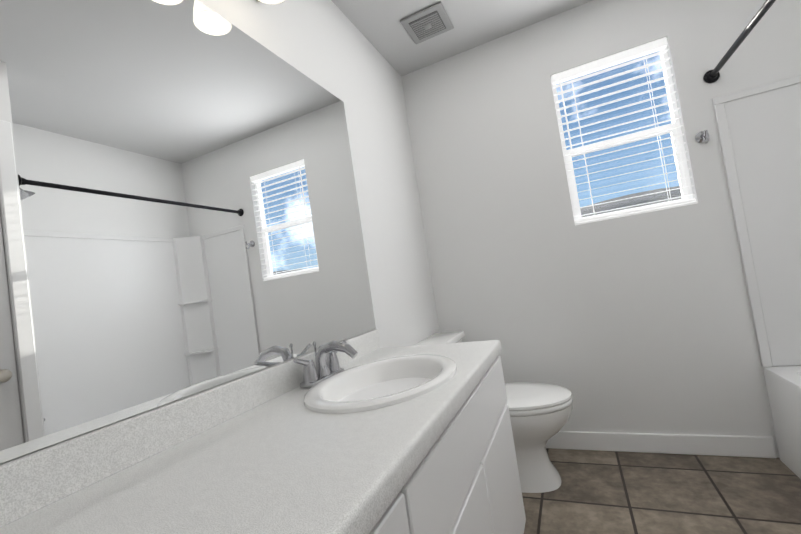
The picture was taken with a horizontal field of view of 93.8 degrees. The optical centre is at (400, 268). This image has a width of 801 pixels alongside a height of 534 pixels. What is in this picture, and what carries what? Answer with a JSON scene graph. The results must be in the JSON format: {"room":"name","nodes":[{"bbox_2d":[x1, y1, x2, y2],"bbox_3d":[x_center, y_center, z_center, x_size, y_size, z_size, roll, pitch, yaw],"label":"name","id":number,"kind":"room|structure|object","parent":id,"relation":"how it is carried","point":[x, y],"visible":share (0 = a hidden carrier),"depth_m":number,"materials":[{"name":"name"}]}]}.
{"room":"bathroom","nodes":[
{"label":"bathroom","id":0,"kind":"room"},
{"bbox_2d":[0,0,439,464],"bbox_3d":[-0.554,-0.034,0.941,0.100,2.440,3.573,-9,-3,24],"label":"wall","id":1,"kind":"structure","parent":0,"point":[327,45],"depth_m":1.88,"materials":[{"name":"white paint"}]},
{"bbox_2d":[0,0,375,462],"bbox_3d":[-0.624,-0.223,0.725,0.005,1.043,2.130,-9,-3,24],"label":"mirror","id":2,"kind":"object","parent":1,"relation":"attached to","point":[179,214],"visible":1,"depth_m":0.84,"materials":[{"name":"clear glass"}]},
{"bbox_2d":[0,329,379,524],"bbox_3d":[-0.535,0.337,0.699,0.018,0.087,2.130,-9,-3,24],"label":"backsplash","id":3,"kind":"structure","parent":1,"relation":"attached to","point":[33,480],"depth_m":0.71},
{"bbox_2d":[257,0,284,3],"bbox_3d":[-0.548,-0.931,0.925,0.187,0.190,0.710,-9,-3,24],"label":"light","id":4,"kind":"object","parent":1,"relation":"attached to","point":[272,1],"visible":1,"depth_m":1.19,"materials":[{"name":"white glass"}]},
{"bbox_2d":[332,0,592,75],"bbox_3d":[0.316,-1.464,0.515,2.440,0.100,3.573,-9,-3,24],"label":"ceiling","id":5,"kind":"structure","parent":0,"point":[378,25],"depth_m":2.06,"materials":[{"name":"grey paint"}]},
{"bbox_2d":[400,1,453,43],"bbox_3d":[0.147,-1.314,2.023,0.230,0.023,0.230,-9,-3,24],"label":"fan","id":6,"kind":"object","parent":5,"relation":"attached to","point":[429,22],"visible":1,"depth_m":2.00,"materials":[{"name":"white plastic"}]},
{"bbox_2d":[401,0,800,457],"bbox_3d":[1.256,-0.256,2.027,2.340,2.440,0.100,-9,-3,24],"label":"wall","id":7,"kind":"structure","parent":0,"point":[640,323],"depth_m":2.06,"materials":[{"name":"white paint"}]},
{"bbox_2d":[551,37,697,224],"bbox_3d":[1.186,-0.715,2.041,0.561,0.868,0.107,-9,-3,24],"label":"window","id":8,"kind":"structure","parent":7,"relation":"in","point":[673,128],"depth_m":2.02,"materials":[{"name":"white plastic"}]},
{"bbox_2d":[545,431,776,457],"bbox_3d":[1.056,0.960,2.085,1.570,0.100,0.014,-9,-3,24],"label":"baseboard","id":9,"kind":"structure","parent":7,"relation":"attached to","point":[735,446],"depth_m":1.93,"materials":[{"name":"white paint"}]},
{"bbox_2d":[695,130,708,142],"bbox_3d":[1.479,-0.642,1.822,0.056,0.073,0.069,-9,-3,24],"label":"robe hook","id":10,"kind":"object","parent":7,"relation":"attached to","point":[701,136],"visible":1,"depth_m":1.84,"materials":[{"name":"silver metal"}]},
{"bbox_2d":[703,0,775,82],"bbox_3d":[1.236,-0.923,1.198,0.064,0.063,1.392,-9,-3,24],"label":"curtain rod","id":11,"kind":"object","parent":7,"relation":"attached to","point":[712,76],"visible":1,"depth_m":1.53,"materials":[{"name":"black metal"}]},
{"bbox_2d":[522,448,800,533],"bbox_3d":[0.684,1.048,0.413,2.440,0.100,3.573,-9,-3,24],"label":"floor","id":12,"kind":"structure","parent":0,"point":[606,492],"depth_m":1.61,"materials":[{"name":"tile"}]},
{"bbox_2d":[364,349,525,533],"bbox_3d":[-0.235,0.759,0.574,0.534,0.750,2.127,-9,-3,24],"label":"bathroom vanity","id":13,"kind":"object","parent":12,"relation":"on","point":[468,482],"depth_m":0.92,"materials":[{"name":"white wood"}]},
{"bbox_2d":[0,340,501,533],"bbox_3d":[-0.288,0.363,0.589,0.544,0.050,2.130,-9,-3,24],"label":"countertop","id":14,"kind":"structure","parent":13,"relation":"on","point":[253,472],"depth_m":0.60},
{"bbox_2d":[288,337,363,388],"bbox_3d":[-0.204,0.286,1.169,0.166,0.122,0.266,-9,-3,24],"label":"faucet","id":15,"kind":"object","parent":14,"relation":"on","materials":[{"name":"silver metal"}]},
{"bbox_2d":[260,349,475,412],"bbox_3d":[-0.036,0.392,1.085,0.410,0.169,0.530,-9,-3,24],"label":"sink","id":16,"kind":"object","parent":14,"relation":"in","point":[389,382],"depth_m":1.12,"materials":[{"name":"white ceramic"}]},
{"bbox_2d":[413,331,572,492],"bbox_3d":[0.500,0.715,1.949,0.740,0.735,0.470,-9,-3,24],"label":"toilet","id":17,"kind":"object","parent":12,"relation":"on","point":[540,413],"visible":0.44,"depth_m":1.78,"materials":[{"name":"white ceramic"}]},
{"bbox_2d":[712,75,800,478],"bbox_3d":[1.648,-0.114,1.034,0.660,1.967,1.392,-9,-3,24],"label":"bathtub","id":18,"kind":"object","parent":12,"relation":"on","point":[759,129],"visible":1,"depth_m":1.75,"materials":[{"name":"white plastic"}]},
{"bbox_3d":[29.047,2.601,65.183,120.000,0.200,137.327,-9,-3,24],"label":"ground","id":19,"kind":"structure","parent":0,"visible":0},
{"bbox_2d":[580,186,681,216],"bbox_3d":[29.552,-4.270,68.799,160.000,13.528,40.000,-9,-3,24],"label":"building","id":20,"kind":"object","parent":19,"relation":"on","point":[646,198],"depth_m":54.66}
]}

